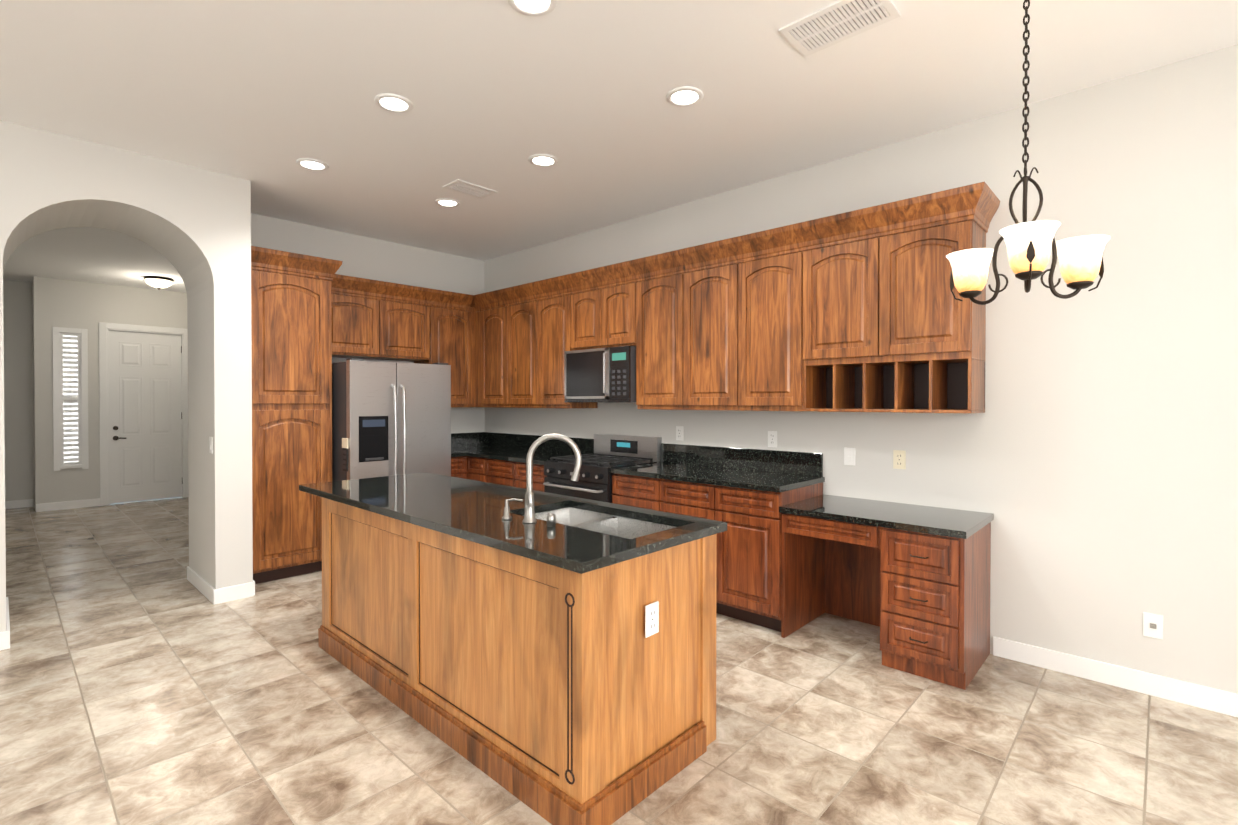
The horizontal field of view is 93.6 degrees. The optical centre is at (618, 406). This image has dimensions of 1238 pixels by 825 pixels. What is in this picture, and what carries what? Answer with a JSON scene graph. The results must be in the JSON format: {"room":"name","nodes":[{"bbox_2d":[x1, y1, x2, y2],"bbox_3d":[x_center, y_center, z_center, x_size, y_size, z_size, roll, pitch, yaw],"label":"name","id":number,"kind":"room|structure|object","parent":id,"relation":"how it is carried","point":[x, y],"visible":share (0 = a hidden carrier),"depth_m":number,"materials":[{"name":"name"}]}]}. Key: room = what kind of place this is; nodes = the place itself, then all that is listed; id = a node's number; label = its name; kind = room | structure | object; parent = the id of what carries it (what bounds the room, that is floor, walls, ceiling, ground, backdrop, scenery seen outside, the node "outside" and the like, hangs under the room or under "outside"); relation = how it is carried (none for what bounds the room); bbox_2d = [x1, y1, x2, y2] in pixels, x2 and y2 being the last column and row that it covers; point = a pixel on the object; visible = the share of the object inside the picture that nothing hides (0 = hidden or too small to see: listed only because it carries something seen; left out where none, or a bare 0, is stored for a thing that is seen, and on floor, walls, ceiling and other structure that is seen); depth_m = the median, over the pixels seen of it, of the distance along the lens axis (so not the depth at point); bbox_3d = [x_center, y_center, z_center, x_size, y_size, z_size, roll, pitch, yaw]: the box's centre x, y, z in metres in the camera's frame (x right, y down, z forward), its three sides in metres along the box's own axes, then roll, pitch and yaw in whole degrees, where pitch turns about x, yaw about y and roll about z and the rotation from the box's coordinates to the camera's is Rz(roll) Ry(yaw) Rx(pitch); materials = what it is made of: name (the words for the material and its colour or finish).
{"room":"kitchen","nodes":[
{"label":"kitchen","id":0,"kind":"room"},
{"bbox_2d":[3,279,34,508],"bbox_3d":[-8.268,-0.155,7.391,0.600,3.050,1.450,0,1,43],"label":"wall","id":1,"kind":"structure","parent":0,"point":[18,324],"depth_m":7.81,"materials":[{"name":"white paint"}]},
{"bbox_2d":[5,499,33,508],"bbox_3d":[-8.423,1.317,7.445,0.014,0.105,1.300,0,1,43],"label":"baseboard","id":2,"kind":"structure","parent":1,"relation":"attached to","point":[27,502],"depth_m":7.81,"materials":[{"name":"white wood"}]},
{"bbox_2d":[33,276,186,511],"bbox_3d":[-6.952,-0.162,8.248,0.150,3.050,1.900,0,1,43],"label":"wall","id":3,"kind":"structure","parent":0,"point":[65,303],"depth_m":7.81,"materials":[{"name":"white paint"}]},
{"bbox_2d":[32,498,99,511],"bbox_3d":[-7.324,1.315,7.741,0.014,0.105,0.630,0,1,43],"label":"baseboard","id":4,"kind":"structure","parent":3,"relation":"attached to","point":[53,506],"depth_m":7.73,"materials":[{"name":"white"}]},
{"bbox_2d":[52,327,88,470],"bbox_3d":[-7.358,-0.098,7.793,0.178,1.890,0.340,0,1,43],"label":"sidelight window","id":5,"kind":"structure","parent":3,"relation":"in","point":[70,399],"depth_m":7.78,"materials":[{"name":"white wood"}]},
{"bbox_2d":[99,322,188,505],"bbox_3d":[-6.816,0.104,8.377,0.177,2.515,1.020,0,1,43],"label":"door","id":6,"kind":"structure","parent":3,"relation":"attached to","point":[143,393],"depth_m":8.32,"materials":[{"name":"white wood"}]},
{"bbox_2d":[0,120,252,631],"bbox_3d":[-4.576,-0.115,2.877,0.840,3.050,4.600,0,1,43],"label":"wall","id":7,"kind":"structure","parent":0,"point":[191,224],"depth_m":4.12,"materials":[{"name":"white paint"}]},
{"bbox_2d":[0,626,9,650],"bbox_3d":[-4.055,1.358,2.823,0.017,0.105,1.515,0,1,43],"label":"baseboard","id":8,"kind":"structure","parent":7,"relation":"attached to","point":[5,635],"depth_m":3.36,"materials":[{"name":"white wood"}]},
{"bbox_2d":[6,597,9,625],"bbox_3d":[-3.860,1.350,3.669,0.820,0.105,0.014,0,1,43],"label":"baseboard","id":9,"kind":"structure","parent":7,"relation":"attached to","point":[7,602],"depth_m":3.64,"materials":[{"name":"white wood"}]},
{"bbox_2d":[187,566,219,604],"bbox_3d":[-3.162,1.344,4.390,0.855,0.105,0.014,0,1,43],"label":"baseboard","id":10,"kind":"structure","parent":7,"relation":"attached to","point":[213,595],"depth_m":4.30,"materials":[{"name":"white"}]},
{"bbox_2d":[209,437,212,453],"bbox_3d":[-2.925,0.278,4.162,0.072,0.116,0.010,0,1,43],"label":"light switch","id":11,"kind":"object","parent":7,"relation":"attached to","point":[210,444],"visible":1,"depth_m":4.15,"materials":[{"name":"white plastic"}]},
{"bbox_2d":[251,213,484,432],"bbox_3d":[-2.488,-0.141,5.833,0.150,3.050,2.570,0,1,43],"label":"wall","id":12,"kind":"structure","parent":0,"point":[370,258],"depth_m":5.85,"materials":[{"name":"white paint"}]},
{"bbox_2d":[331,286,386,359],"bbox_3d":[-2.533,-0.757,5.412,0.348,0.589,0.582,0,1,43],"label":"upper cabinet","id":13,"kind":"object","parent":12,"relation":"attached to","point":[359,317],"depth_m":5.33,"materials":[{"name":"brown wood"}]},
{"bbox_2d":[379,294,430,361],"bbox_3d":[-2.220,-0.760,5.746,0.348,0.589,0.582,0,1,43],"label":"upper cabinet","id":14,"kind":"object","parent":12,"relation":"attached to","point":[408,319],"depth_m":5.68,"materials":[{"name":"brown wood"}]},
{"bbox_2d":[414,298,466,406],"bbox_3d":[-1.838,-0.524,6.157,0.348,1.069,0.537,0,1,43],"label":"upper cabinet","id":15,"kind":"object","parent":12,"relation":"attached to","point":[448,319],"depth_m":6.03,"materials":[{"name":"brown wood"}]},
{"bbox_2d":[0,497,1237,824],"bbox_3d":[-2.866,1.457,3.152,14.300,0.100,7.320,0,1,43],"label":"floor","id":16,"kind":"structure","parent":0,"point":[144,679],"depth_m":2.53,"materials":[{"name":"tile"}]},
{"bbox_2d":[251,246,342,583],"bbox_3d":[-2.818,0.084,4.882,0.666,2.617,0.717,0,1,43],"label":"pantry cabinet","id":17,"kind":"object","parent":16,"relation":"on","point":[291,323],"visible":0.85,"depth_m":4.66,"materials":[{"name":"brown wood"}]},
{"bbox_2d":[332,358,450,480],"bbox_3d":[-2.164,0.494,5.343,0.939,1.788,0.920,0,1,43],"label":"refrigerator","id":18,"kind":"object","parent":16,"relation":"on","point":[391,418],"visible":0.35,"depth_m":4.98,"materials":[{"name":"grey metal"}]},
{"bbox_2d":[342,438,347,470],"bbox_3d":[-2.257,0.398,4.790,0.100,0.270,0.012,0,1,43],"label":"holder","id":19,"kind":"object","parent":18,"relation":"attached to","point":[345,453],"visible":0.94,"depth_m":4.78,"materials":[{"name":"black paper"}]},
{"bbox_2d":[451,436,466,478],"bbox_3d":[-1.855,0.843,5.922,0.657,1.077,0.300,0,1,43],"label":"base cabinet","id":20,"kind":"object","parent":16,"relation":"on","point":[458,443],"depth_m":5.83,"materials":[{"name":"brown wood"}]},
{"bbox_2d":[315,492,726,824],"bbox_3d":[-0.666,0.967,2.924,2.244,0.885,0.802,0,1,43],"label":"kitchen island","id":21,"kind":"object","parent":16,"relation":"on","point":[531,666],"depth_m":2.24,"materials":[{"name":"brown wood"}]},
{"bbox_2d":[299,472,726,567],"bbox_3d":[-0.757,0.506,3.027,2.540,0.035,0.850,0,1,43],"label":"island countertop","id":22,"kind":"structure","parent":21,"relation":"on","point":[475,509],"depth_m":2.64,"materials":[{"name":"black stone"}]},
{"bbox_2d":[502,498,555,526],"bbox_3d":[-0.387,0.447,2.466,0.290,0.091,0.080,0,1,43],"label":"soap dispenser","id":23,"kind":"object","parent":22,"relation":"on","point":[551,519],"visible":1,"depth_m":2.52,"materials":[{"name":"silver metal"}]},
{"bbox_2d":[522,433,581,522],"bbox_3d":[-0.292,0.304,2.475,0.191,0.378,0.201,0,1,43],"label":"faucet","id":24,"kind":"object","parent":22,"relation":"on","point":[529,514],"visible":1,"depth_m":2.46,"materials":[{"name":"silver metal"}]},
{"bbox_2d":[522,507,675,538],"bbox_3d":[-0.107,0.633,2.595,0.824,0.210,0.439,0,1,43],"label":"undermount sink","id":25,"kind":"object","parent":22,"relation":"in","point":[623,527],"visible":0.17,"depth_m":2.75,"materials":[{"name":"silver metal"}]},
{"bbox_2d":[645,601,658,637],"bbox_3d":[0.123,0.786,2.145,0.008,0.116,0.072,0,1,43],"label":"outlet","id":26,"kind":"object","parent":21,"relation":"attached to","point":[651,618],"visible":0.98,"depth_m":2.14,"materials":[{"name":"white plastic"}]},
{"bbox_2d":[451,432,593,491],"bbox_3d":[-1.095,0.844,5.854,1.861,1.077,0.640,0,1,43],"label":"base cabinet","id":27,"kind":"object","parent":16,"relation":"on","point":[495,458],"depth_m":5.69,"materials":[{"name":"brown wood"}]},
{"bbox_2d":[543,434,661,502],"bbox_3d":[-0.160,0.827,4.926,0.760,1.130,0.717,0,1,43],"label":"range","id":28,"kind":"object","parent":16,"relation":"on","point":[594,482],"visible":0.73,"depth_m":4.86,"materials":[{"name":"black"}]},
{"bbox_2d":[610,443,824,631],"bbox_3d":[0.666,0.858,4.210,1.415,1.077,0.635,0,1,43],"label":"base cabinet","id":29,"kind":"object","parent":16,"relation":"on","point":[744,493],"depth_m":3.82,"materials":[{"name":"brown wood"}]},
{"bbox_2d":[779,494,993,689],"bbox_3d":[1.537,1.005,3.391,0.992,0.800,0.647,0,1,43],"label":"built-in desk","id":30,"kind":"object","parent":16,"relation":"on","point":[912,581],"visible":1,"depth_m":3.11,"materials":[{"name":"brown wood"}]},
{"bbox_2d":[0,0,1237,292],"bbox_3d":[-2.866,-1.703,3.125,14.300,0.120,7.320,0,1,43],"label":"ceiling","id":31,"kind":"structure","parent":0,"point":[262,96],"depth_m":3.03,"materials":[{"name":"white paint"}]},
{"bbox_2d":[144,276,173,289],"bbox_3d":[-6.044,-1.603,7.633,0.310,0.155,0.310,0,1,43],"label":"light","id":32,"kind":"object","parent":31,"relation":"attached to","point":[158,282],"visible":1,"depth_m":7.55,"materials":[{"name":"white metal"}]},
{"bbox_2d":[296,158,328,170],"bbox_3d":[-2.087,-1.644,3.958,0.198,0.010,0.198,0,1,43],"label":"recessed light","id":33,"kind":"object","parent":31,"relation":"in","point":[312,164],"visible":1,"depth_m":3.96,"materials":[{"name":"white glass"}]},
{"bbox_2d":[374,93,412,112],"bbox_3d":[-1.218,-1.637,3.145,0.198,0.010,0.198,0,1,43],"label":"recessed light","id":34,"kind":"object","parent":31,"relation":"in","point":[395,103],"visible":1,"depth_m":3.13,"materials":[{"name":"white glass"}]},
{"bbox_2d":[435,198,459,206],"bbox_3d":[-1.391,-1.651,4.717,0.198,0.010,0.198,0,1,43],"label":"recessed light","id":35,"kind":"object","parent":31,"relation":"in","point":[446,202],"visible":1,"depth_m":4.71,"materials":[{"name":"white"}]},
{"bbox_2d":[442,179,496,198],"bbox_3d":[-1.133,-1.649,4.421,0.220,0.009,0.340,0,1,43],"label":"ceiling vent","id":36,"kind":"object","parent":31,"relation":"in","point":[468,188],"visible":1,"depth_m":4.41,"materials":[{"name":"white metal"}]},
{"bbox_2d":[508,0,556,15],"bbox_3d":[-0.349,-1.630,2.332,0.198,0.010,0.198,0,1,43],"label":"recessed light","id":37,"kind":"object","parent":31,"relation":"in","point":[535,7],"visible":1,"depth_m":2.37,"materials":[{"name":"white glass"}]},
{"bbox_2d":[528,154,557,166],"bbox_3d":[-0.507,-1.644,3.890,0.198,0.010,0.198,0,1,43],"label":"recessed light","id":38,"kind":"object","parent":31,"relation":"in","point":[543,160],"visible":1,"depth_m":3.89,"materials":[{"name":"white"}]},
{"bbox_2d":[666,86,703,106],"bbox_3d":[0.348,-1.637,3.077,0.198,0.010,0.198,0,1,43],"label":"recessed light","id":39,"kind":"object","parent":31,"relation":"in","point":[684,96],"visible":1,"depth_m":3.07,"materials":[{"name":"white"}]},
{"bbox_2d":[778,0,900,56],"bbox_3d":[0.934,-1.632,2.474,0.420,0.009,0.260,0,1,43],"label":"ceiling vent","id":40,"kind":"object","parent":31,"relation":"in","point":[834,23],"visible":1,"depth_m":2.47,"materials":[{"name":"white metal"}]},
{"bbox_2d":[946,0,1110,304],"bbox_3d":[1.514,-1.022,2.207,0.529,1.223,0.518,0,1,43],"label":"chandelier","id":41,"kind":"object","parent":31,"relation":"hanging from","point":[1029,245],"visible":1,"depth_m":2.20,"materials":[{"name":"white glass"}]},
{"bbox_2d":[484,45,1237,693],"bbox_3d":[1.595,-0.124,3.875,8.790,3.050,0.150,0,1,43],"label":"wall","id":42,"kind":"structure","parent":0,"point":[1088,457],"depth_m":3.02,"materials":[{"name":"white paint"}]},
{"bbox_2d":[447,220,810,410],"bbox_3d":[-0.206,-0.574,5.148,4.110,1.186,0.441,0,1,43],"label":"upper cabinet","id":43,"kind":"object","parent":42,"relation":"attached to","point":[725,324],"depth_m":4.40,"materials":[{"name":"brown wood"}]},
{"bbox_2d":[564,346,635,401],"bbox_3d":[-0.072,-0.259,5.011,0.764,0.450,0.460,0,1,43],"label":"microwave","id":44,"kind":"object","parent":43,"relation":"attached to","point":[601,375],"visible":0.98,"depth_m":4.82,"materials":[{"name":"grey metal"}]},
{"bbox_2d":[676,426,682,440],"bbox_3d":[0.500,0.223,4.793,0.072,0.116,0.008,0,1,43],"label":"outlet","id":45,"kind":"object","parent":42,"relation":"attached to","point":[679,432],"visible":1,"depth_m":4.79,"materials":[{"name":"white plastic"}]},
{"bbox_2d":[768,431,776,446],"bbox_3d":[1.114,0.238,4.219,0.072,0.116,0.008,0,1,43],"label":"outlet","id":46,"kind":"object","parent":42,"relation":"attached to","point":[772,438],"visible":1,"depth_m":4.22,"materials":[{"name":"white plastic"}]},
{"bbox_2d":[844,447,854,465],"bbox_3d":[1.522,0.331,3.837,0.072,0.116,0.010,0,1,43],"label":"light switch","id":47,"kind":"object","parent":42,"relation":"attached to","point":[849,456],"visible":1,"depth_m":3.83,"materials":[{"name":"white plastic"}]},
{"bbox_2d":[893,450,905,468],"bbox_3d":[1.749,0.333,3.626,0.072,0.116,0.008,0,1,43],"label":"outlet","id":48,"kind":"object","parent":42,"relation":"attached to","point":[899,459],"visible":1,"depth_m":3.62,"materials":[{"name":"beige plastic"}]},
{"bbox_2d":[807,182,999,412],"bbox_3d":[1.611,-0.559,3.481,1.069,1.186,0.395,0,1,43],"label":"upper cabinet","id":49,"kind":"object","parent":42,"relation":"attached to","point":[862,310],"depth_m":3.35,"materials":[{"name":"brown wood"}]},
{"bbox_2d":[993,636,1237,716],"bbox_3d":[2.866,1.360,2.586,2.055,0.105,0.014,0,1,43],"label":"baseboard","id":50,"kind":"structure","parent":42,"relation":"attached to","point":[1168,688],"depth_m":2.90,"materials":[{"name":"white wood"}]},
{"bbox_2d":[1143,612,1162,639],"bbox_3d":[2.600,1.070,2.829,0.072,0.116,0.017,0,1,43],"label":"jack","id":51,"kind":"object","parent":42,"relation":"attached to","point":[1152,625],"visible":1,"depth_m":2.83,"materials":[{"name":"white plastic"}]}
]}

